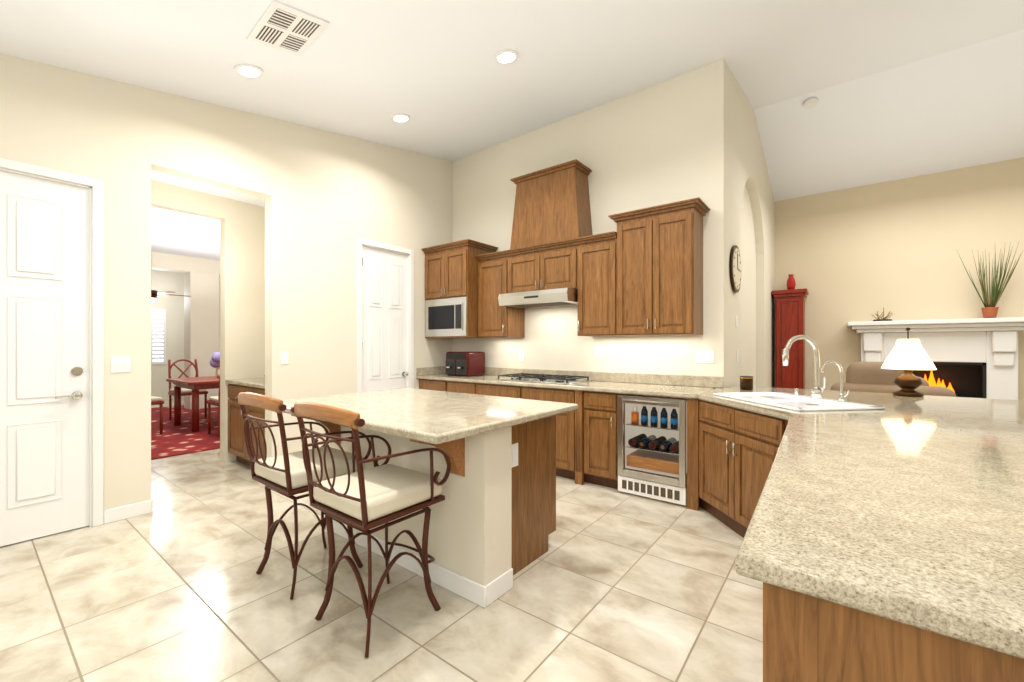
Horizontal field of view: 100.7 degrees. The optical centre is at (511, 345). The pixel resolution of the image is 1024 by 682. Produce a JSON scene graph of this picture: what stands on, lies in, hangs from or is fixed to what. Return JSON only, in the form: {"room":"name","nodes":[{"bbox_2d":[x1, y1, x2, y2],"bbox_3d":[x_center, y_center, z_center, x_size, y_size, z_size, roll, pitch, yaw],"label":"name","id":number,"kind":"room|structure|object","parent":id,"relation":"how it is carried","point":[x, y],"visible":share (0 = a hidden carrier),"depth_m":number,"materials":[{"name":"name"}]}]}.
{"room":"kitchen","nodes":[
{"label":"kitchen","id":0,"kind":"room"},
{"bbox_2d":[151,269,219,399],"bbox_3d":[-9.197,-0.350,9.194,0.205,3.300,7.000,0,0,38],"label":"wall","id":1,"kind":"structure","parent":0,"point":[167,327],"depth_m":10.23,"materials":[{"name":"paint"}]},
{"bbox_2d":[151,207,219,272],"bbox_3d":[-6.367,-1.850,6.947,7.430,0.100,6.900,0,0,38],"label":"ceiling","id":2,"kind":"structure","parent":0,"point":[178,233],"depth_m":6.87,"materials":[{"name":"white paint"}]},
{"bbox_2d":[151,290,190,302],"bbox_3d":[-6.769,-1.303,8.002,1.216,0.994,1.162,0,0,38],"label":"ceiling fan","id":3,"kind":"object","parent":2,"relation":"hanging from","point":[154,293],"visible":0.38,"depth_m":7.95,"materials":[{"name":"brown metal"}]},
{"bbox_2d":[151,251,219,276],"bbox_3d":[-7.369,-1.650,7.720,0.300,0.300,6.600,0,0,38],"label":"beam","id":4,"kind":"structure","parent":2,"relation":"attached to","point":[172,262],"depth_m":8.50,"materials":[{"name":"paint"}]},
{"bbox_2d":[151,180,264,461],"bbox_3d":[-3.947,-0.875,3.880,0.150,4.350,7.300,0,0,38],"label":"wall","id":5,"kind":"structure","parent":0,"point":[242,290],"depth_m":4.81,"materials":[{"name":"paint"}]},
{"bbox_2d":[151,170,264,206],"bbox_3d":[-2.867,-1.700,4.322,1.020,0.100,1.540,0,0,38],"label":"ceiling","id":6,"kind":"structure","parent":0,"point":[195,185],"depth_m":4.45,"materials":[{"name":"white paint"}]},
{"bbox_2d":[0,53,452,509],"bbox_3d":[-3.021,-0.875,3.165,0.150,4.350,7.300,0,0,38],"label":"wall","id":7,"kind":"structure","parent":0,"point":[330,198],"depth_m":3.87,"materials":[{"name":"paint"}]},
{"bbox_2d":[0,170,88,546],"bbox_3d":[-3.296,0.078,2.682,0.114,2.428,0.914,0,0,38],"label":"door","id":8,"kind":"structure","parent":7,"relation":"in","point":[44,357],"depth_m":2.87,"materials":[{"name":"white wood"}]},
{"bbox_2d":[111,356,130,372],"bbox_3d":[-2.918,0.140,3.167,0.010,0.120,0.110,0,0,38],"label":"light switch","id":9,"kind":"object","parent":7,"relation":"attached to","point":[119,364],"depth_m":3.16,"materials":[{"name":"white plastic"}]},
{"bbox_2d":[0,158,413,526],"bbox_3d":[-3.216,0.050,2.899,0.166,2.500,6.340,0,0,38],"label":"trim","id":10,"kind":"structure","parent":7,"relation":"attached to","point":[99,515],"depth_m":3.06,"materials":[{"name":"white wood"}]},
{"bbox_2d":[281,352,287,363],"bbox_3d":[-2.197,0.120,4.102,0.010,0.120,0.070,0,0,38],"label":"light switch","id":11,"kind":"object","parent":7,"relation":"attached to","point":[284,355],"depth_m":4.10,"materials":[{"name":"white plastic"}]},
{"bbox_2d":[362,246,407,391],"bbox_3d":[-1.488,0.078,5.025,0.114,2.428,0.674,0,0,38],"label":"pantry door","id":12,"kind":"structure","parent":7,"relation":"in","point":[384,320],"depth_m":5.03,"materials":[{"name":"white wood"}]},
{"bbox_2d":[416,367,446,374],"bbox_3d":[-1.017,0.328,5.618,0.018,0.100,0.623,0,0,38],"label":"backsplash","id":13,"kind":"structure","parent":7,"relation":"attached to","point":[422,370],"depth_m":5.55,"materials":[{"name":"beige stone"}]},
{"bbox_2d":[0,398,762,681],"bbox_3d":[-2.544,1.350,5.133,17.400,0.100,11.300,0,0,38],"label":"floor","id":14,"kind":"structure","parent":0,"point":[613,585],"depth_m":2.13,"materials":[{"name":"tile"}]},
{"bbox_2d":[151,405,219,459],"bbox_3d":[-5.389,1.294,7.298,5.050,0.012,4.450,0,0,38],"label":"dining rug","id":15,"kind":"object","parent":14,"relation":"on","point":[173,440],"visible":0.09,"depth_m":6.09,"materials":[{"name":"red carpet"}]},
{"bbox_2d":[151,396,163,433],"bbox_3d":[-5.391,0.764,6.050,0.460,1.043,0.548,0,0,30],"label":"dining chair","id":16,"kind":"object","parent":15,"relation":"on","point":[155,400],"visible":0.06,"depth_m":6.15,"materials":[{"name":"brown wood"}]},
{"bbox_2d":[168,359,207,419],"bbox_3d":[-5.688,0.764,7.433,0.548,1.043,0.460,0,0,38],"label":"dining chair","id":17,"kind":"object","parent":15,"relation":"on","point":[185,392],"visible":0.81,"depth_m":7.41,"materials":[{"name":"brown wood"}]},
{"bbox_2d":[166,376,218,431],"bbox_3d":[-4.412,0.908,7.459,1.100,0.757,2.400,0,0,38],"label":"dining table","id":18,"kind":"object","parent":15,"relation":"on","point":[195,385],"visible":0.5,"depth_m":6.46,"materials":[{"name":"brown wood"}]},
{"bbox_2d":[210,351,219,377],"bbox_3d":[-4.799,0.310,7.035,0.432,0.436,0.357,0,0,38],"label":"flowers","id":19,"kind":"object","parent":18,"relation":"on","point":[215,361],"visible":0.48,"depth_m":6.91,"materials":[{"name":"purple plant"}]},
{"bbox_2d":[206,378,219,436],"bbox_3d":[-4.114,0.764,6.219,0.548,1.043,0.460,0,0,38],"label":"dining chair","id":20,"kind":"object","parent":15,"relation":"on","point":[214,400],"visible":0.1,"depth_m":6.07,"materials":[{"name":"brown wood"}]},
{"bbox_2d":[184,271,218,409],"bbox_3d":[-6.483,-0.100,8.868,0.400,2.800,0.500,0,0,38],"label":"wall","id":21,"kind":"structure","parent":14,"relation":"on","point":[201,324],"depth_m":8.72,"materials":[{"name":"paint"}]},
{"bbox_2d":[225,375,264,465],"bbox_3d":[-2.601,0.790,4.667,1.010,1.020,0.658,0,0,38],"label":"base cabinet","id":22,"kind":"object","parent":14,"relation":"on","point":[236,441],"visible":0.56,"depth_m":4.53,"materials":[{"name":"brown wood"}]},
{"bbox_2d":[225,375,264,388],"bbox_3d":[-2.597,0.350,4.672,1.010,0.140,0.645,0,0,38],"label":"countertop","id":23,"kind":"structure","parent":22,"relation":"on","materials":[{"name":"stone"}]},
{"bbox_2d":[235,392,371,598],"bbox_3d":[-1.180,0.775,2.432,0.558,1.059,0.582,0,0,38],"label":"bar stool","id":24,"kind":"object","parent":14,"relation":"on","point":[284,474],"visible":0.83,"depth_m":2.29,"materials":[{"name":"brown metal"}]},
{"bbox_2d":[290,402,450,657],"bbox_3d":[-0.657,0.775,2.029,0.558,1.059,0.582,0,0,38],"label":"bar stool","id":25,"kind":"object","parent":14,"relation":"on","point":[366,500],"visible":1,"depth_m":1.92,"materials":[{"name":"brown metal"}]},
{"bbox_2d":[283,412,566,607],"bbox_3d":[-0.593,0.857,2.766,1.546,0.888,1.076,0,0,38],"label":"kitchen island","id":26,"kind":"object","parent":14,"relation":"on","point":[492,525],"depth_m":2.29,"materials":[{"name":"paint"}]},
{"bbox_2d":[282,388,577,447],"bbox_3d":[-0.615,0.390,2.742,1.695,0.042,1.200,0,0,38],"label":"island countertop","id":27,"kind":"structure","parent":26,"relation":"on","point":[434,417],"depth_m":2.42,"materials":[{"name":"beige stone"}]},
{"bbox_2d":[419,379,451,391],"bbox_3d":[-0.779,0.860,5.457,0.591,0.881,0.622,0,0,38],"label":"base cabinet","id":28,"kind":"object","parent":14,"relation":"on","point":[427,384],"depth_m":5.19,"materials":[{"name":"brown wood"}]},
{"bbox_2d":[452,383,475,393],"bbox_3d":[-0.440,0.860,5.196,0.545,0.881,0.622,0,0,38],"label":"base cabinet","id":29,"kind":"object","parent":14,"relation":"on","point":[469,388],"depth_m":4.89,"materials":[{"name":"brown wood"}]},
{"bbox_2d":[476,383,511,397],"bbox_3d":[0.055,0.860,4.814,0.705,0.881,0.622,0,0,38],"label":"base cabinet","id":30,"kind":"object","parent":14,"relation":"on","point":[490,389],"depth_m":4.63,"materials":[{"name":"brown wood"}]},
{"bbox_2d":[512,383,583,438],"bbox_3d":[0.531,0.860,4.441,0.785,0.881,0.631,0,0,38],"label":"base cabinet","id":31,"kind":"object","parent":14,"relation":"on","point":[569,423],"depth_m":4.09,"materials":[{"name":"brown wood"}]},
{"bbox_2d":[416,375,711,398],"bbox_3d":[0.314,0.398,4.602,3.366,0.042,0.641,0,0,38],"label":"countertop","id":32,"kind":"structure","parent":31,"relation":"on","point":[665,390],"depth_m":4.14,"materials":[{"name":"beige stone"}]},
{"bbox_2d":[446,351,484,376],"bbox_3d":[-0.605,0.225,5.355,0.400,0.300,0.380,0,0,38],"label":"toaster","id":33,"kind":"object","parent":32,"relation":"on","point":[464,363],"visible":1,"depth_m":5.24,"materials":[{"name":"red metal"}]},
{"bbox_2d":[495,373,591,384],"bbox_3d":[0.330,0.351,4.602,0.920,0.051,0.510,0,0,38],"label":"cooktop","id":34,"kind":"object","parent":32,"relation":"in","point":[524,377],"depth_m":4.49,"materials":[{"name":"silver metal"}]},
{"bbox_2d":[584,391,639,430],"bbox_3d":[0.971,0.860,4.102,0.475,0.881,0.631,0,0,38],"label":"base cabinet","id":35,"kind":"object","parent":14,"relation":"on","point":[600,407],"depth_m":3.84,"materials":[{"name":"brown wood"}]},
{"bbox_2d":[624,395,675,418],"bbox_3d":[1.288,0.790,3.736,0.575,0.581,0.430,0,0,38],"label":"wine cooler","id":36,"kind":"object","parent":14,"relation":"on","point":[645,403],"depth_m":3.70,"materials":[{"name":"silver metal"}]},
{"bbox_2d":[699,401,784,550],"bbox_3d":[1.522,0.810,2.890,0.616,0.750,0.637,0,0,38],"label":"base cabinet","id":37,"kind":"object","parent":14,"relation":"on","point":[738,447],"depth_m":2.87,"materials":[{"name":"brown wood"}]},
{"bbox_2d":[763,587,771,681],"bbox_3d":[1.246,0.860,2.423,0.768,0.881,3.582,0,0,38],"label":"base cabinet","id":38,"kind":"object","parent":14,"relation":"on","point":[767,595],"depth_m":0.77,"materials":[{"name":"brown wood"}]},
{"bbox_2d":[772,288,808,388],"bbox_3d":[4.211,0.235,6.423,0.440,2.130,0.405,0,0,38],"label":"curio cabinet","id":39,"kind":"object","parent":14,"relation":"on","point":[789,313],"visible":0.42,"depth_m":6.29,"materials":[{"name":"red wood"}]},
{"bbox_2d":[786,274,795,289],"bbox_3d":[4.230,-0.955,6.431,0.120,0.245,0.117,0,0,38],"label":"vase","id":40,"kind":"object","parent":39,"relation":"on","point":[791,283],"visible":0.79,"depth_m":6.39,"materials":[{"name":"red ceramic"}]},
{"bbox_2d":[830,361,955,396],"bbox_3d":[3.588,0.705,4.077,0.840,1.110,0.920,0,0,38],"label":"sofa","id":41,"kind":"object","parent":14,"relation":"on","point":[871,377],"visible":0.17,"depth_m":3.83,"materials":[{"name":"fabric"}]},
{"bbox_2d":[772,591,1023,681],"bbox_3d":[2.017,0.860,1.828,1.180,0.881,3.582,0,0,38],"label":"base cabinet","id":42,"kind":"object","parent":14,"relation":"on","point":[812,642],"depth_m":0.69,"materials":[{"name":"brown wood"}]},
{"bbox_2d":[556,386,1023,662],"bbox_3d":[1.725,0.398,2.054,1.978,0.042,3.640,0,0,38],"label":"countertop","id":43,"kind":"structure","parent":42,"relation":"on","point":[907,512],"depth_m":1.22,"materials":[{"name":"beige stone"}]},
{"bbox_2d":[740,376,752,389],"bbox_3d":[2.006,0.318,3.631,0.104,0.115,0.102,0,0,38],"label":"canister","id":44,"kind":"object","parent":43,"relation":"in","point":[746,382],"visible":0.92,"depth_m":3.59,"materials":[{"name":"brown glass"}]},
{"bbox_2d":[713,334,885,411],"bbox_3d":[1.878,0.151,2.889,0.985,0.453,0.985,0,0,38],"label":"sink","id":45,"kind":"object","parent":43,"relation":"in","point":[764,401],"depth_m":2.86,"materials":[{"name":"white ceramic"}]},
{"bbox_2d":[782,335,851,402],"bbox_3d":[2.042,0.144,2.861,0.364,0.438,0.274,0,0,38],"label":"faucet","id":46,"kind":"object","parent":43,"relation":"on","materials":[{"name":"silver metal"}]},
{"bbox_2d":[881,327,936,396],"bbox_3d":[2.988,0.118,3.201,0.310,0.513,0.310,0,0,38],"label":"table lamp","id":47,"kind":"object","parent":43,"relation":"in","point":[907,356],"visible":1,"depth_m":3.14,"materials":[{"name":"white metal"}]},
{"bbox_2d":[847,317,1023,399],"bbox_3d":[5.475,0.485,5.515,1.750,1.630,0.410,0,0,38],"label":"fireplace","id":48,"kind":"object","parent":14,"relation":"on","point":[974,358],"visible":0.46,"depth_m":5.39,"materials":[{"name":"white paint"},{"name":"black metal"},{"name":"fire"}]},
{"bbox_2d":[871,308,891,320],"bbox_3d":[5.107,-0.429,5.856,0.230,0.193,0.080,0,0,38],"label":"twigs","id":49,"kind":"object","parent":48,"relation":"on","point":[883,318],"visible":0.98,"depth_m":5.84,"materials":[{"name":"brown"}]},
{"bbox_2d":[957,243,1021,317],"bbox_3d":[5.870,-0.797,5.222,0.559,0.930,0.195,0,0,38],"label":"plant","id":50,"kind":"object","parent":48,"relation":"on","point":[989,309],"visible":1,"depth_m":5.19,"materials":[{"name":"green plant"}]},
{"bbox_2d":[0,0,1023,200],"bbox_3d":[1.150,-2.141,2.226,7.920,1.677,11.210,0,0,38],"label":"ceiling","id":51,"kind":"structure","parent":0,"point":[900,89],"depth_m":3.63,"materials":[{"name":"white paint"}]},
{"bbox_2d":[234,64,263,77],"bbox_3d":[-1.980,-2.067,3.196,0.189,0.044,0.188,0,0,32],"label":"recessed light","id":52,"kind":"object","parent":51,"relation":"in","point":[245,70],"depth_m":3.18,"materials":[{"name":"white"}]},
{"bbox_2d":[247,0,329,55],"bbox_3d":[-1.470,-2.065,2.783,0.481,0.074,0.336,0,0,42],"label":"ceiling vent","id":53,"kind":"object","parent":51,"relation":"in","point":[286,28],"visible":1,"depth_m":2.75,"materials":[{"name":"white metal"}]},
{"bbox_2d":[391,114,409,122],"bbox_3d":[-1.128,-2.310,4.307,0.189,0.044,0.188,0,0,32],"label":"recessed light","id":54,"kind":"object","parent":51,"relation":"in","point":[399,118],"depth_m":4.29,"materials":[{"name":"white"}]},
{"bbox_2d":[495,50,517,63],"bbox_3d":[-0.044,-2.297,3.376,0.189,0.044,0.188,0,0,32],"label":"recessed light","id":55,"kind":"object","parent":51,"relation":"in","point":[501,57],"depth_m":3.36,"materials":[{"name":"white"}]},
{"bbox_2d":[804,97,817,108],"bbox_3d":[3.452,-2.806,4.901,0.140,0.070,0.144,0,0,38],"label":"smoke detector","id":56,"kind":"object","parent":51,"relation":"attached to","point":[810,102],"visible":1,"depth_m":4.88,"materials":[{"name":"white plastic"}]},
{"bbox_2d":[453,59,726,483],"bbox_3d":[0.521,-0.875,4.947,3.580,4.350,0.150,0,0,38],"label":"wall","id":57,"kind":"structure","parent":0,"point":[664,142],"depth_m":4.36,"materials":[{"name":"paint"}]},
{"bbox_2d":[424,243,495,338],"bbox_3d":[-0.680,-0.645,5.446,0.761,1.091,0.521,0,0,38],"label":"upper cabinet","id":58,"kind":"object","parent":57,"relation":"attached to","point":[450,272],"depth_m":5.17,"materials":[{"name":"brown wood"}]},
{"bbox_2d":[425,296,466,336],"bbox_3d":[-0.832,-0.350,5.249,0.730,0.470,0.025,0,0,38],"label":"microwave","id":59,"kind":"object","parent":58,"relation":"in","point":[445,316],"depth_m":5.22,"materials":[{"name":"silver metal"}]},
{"bbox_2d":[476,255,527,337],"bbox_3d":[-0.136,-0.565,5.139,0.465,0.931,0.341,0,0,38],"label":"upper cabinet","id":60,"kind":"object","parent":57,"relation":"attached to","point":[498,315],"depth_m":5.00,"materials":[{"name":"brown wood"}]},
{"bbox_2d":[519,351,523,360],"bbox_3d":[0.116,0.130,5.159,0.075,0.120,0.009,0,0,38],"label":"outlet","id":61,"kind":"object","parent":57,"relation":"attached to","point":[521,353],"depth_m":5.16,"materials":[{"name":"white plastic"}]},
{"bbox_2d":[508,243,575,298],"bbox_3d":[0.404,-0.805,4.722,0.900,0.451,0.341,0,0,38],"label":"upper cabinet","id":62,"kind":"object","parent":57,"relation":"attached to","point":[545,272],"depth_m":4.53,"materials":[{"name":"brown wood"}]},
{"bbox_2d":[498,287,591,308],"bbox_3d":[0.350,-0.508,4.653,0.880,0.133,0.515,0,0,38],"label":"hood","id":63,"kind":"object","parent":62,"relation":"attached to","point":[566,296],"depth_m":4.45,"materials":[{"name":"silver metal"}]},
{"bbox_2d":[508,163,595,250],"bbox_3d":[0.426,-1.467,4.718,0.890,0.765,0.321,0,0,38],"label":"cover","id":64,"kind":"object","parent":57,"relation":"attached to","point":[552,208],"depth_m":4.54,"materials":[{"name":"brown wood"}]},
{"bbox_2d":[576,235,619,335],"bbox_3d":[0.929,-0.565,4.318,0.425,0.931,0.341,0,0,38],"label":"upper cabinet","id":65,"kind":"object","parent":57,"relation":"attached to","point":[595,258],"depth_m":4.18,"materials":[{"name":"brown wood"}]},
{"bbox_2d":[595,346,601,356],"bbox_3d":[0.923,0.060,4.536,0.075,0.120,0.009,0,0,38],"label":"outlet","id":66,"kind":"object","parent":57,"relation":"attached to","point":[598,349],"depth_m":4.53,"materials":[{"name":"white plastic"}]},
{"bbox_2d":[484,367,722,386],"bbox_3d":[0.528,0.328,4.831,3.426,0.100,0.018,0,0,38],"label":"backsplash","id":67,"kind":"structure","parent":57,"relation":"attached to","point":[605,377],"depth_m":4.36,"materials":[{"name":"beige stone"}]},
{"bbox_2d":[608,203,703,335],"bbox_3d":[1.348,-0.645,3.994,0.765,1.091,0.341,0,0,38],"label":"upper cabinet","id":68,"kind":"object","parent":57,"relation":"attached to","point":[659,254],"depth_m":3.81,"materials":[{"name":"brown wood"}]},
{"bbox_2d":[695,350,713,362],"bbox_3d":[1.763,0.100,3.889,0.170,0.120,0.009,0,0,38],"label":"outlet","id":69,"kind":"object","parent":57,"relation":"attached to","point":[704,356],"depth_m":3.88,"materials":[{"name":"white plastic"}]},
{"bbox_2d":[727,65,774,387],"bbox_3d":[2.988,-0.875,5.418,0.250,4.350,3.610,0,0,38],"label":"wall","id":70,"kind":"structure","parent":0,"point":[751,234],"depth_m":5.30,"materials":[{"name":"paint"}]},
{"bbox_2d":[729,245,740,292],"bbox_3d":[2.194,-0.750,4.155,0.033,0.460,0.460,0,0,38],"label":"wall clock","id":71,"kind":"object","parent":70,"relation":"attached to","point":[735,268],"visible":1,"depth_m":4.07,"materials":[{"name":"brown metal"}]},
{"bbox_2d":[736,315,737,361],"bbox_3d":[3.156,0.495,5.421,0.013,1.610,3.400,0,0,38],"label":"trim","id":72,"kind":"structure","parent":70,"relation":"attached to","point":[737,326],"depth_m":4.28,"materials":[{"name":"white plastic"}]},
{"bbox_2d":[775,157,1023,399],"bbox_3d":[5.862,-0.875,5.567,4.620,4.350,0.163,0,0,38],"label":"wall","id":73,"kind":"structure","parent":0,"point":[856,254],"depth_m":5.86,"materials":[{"name":"paint"}]}
]}

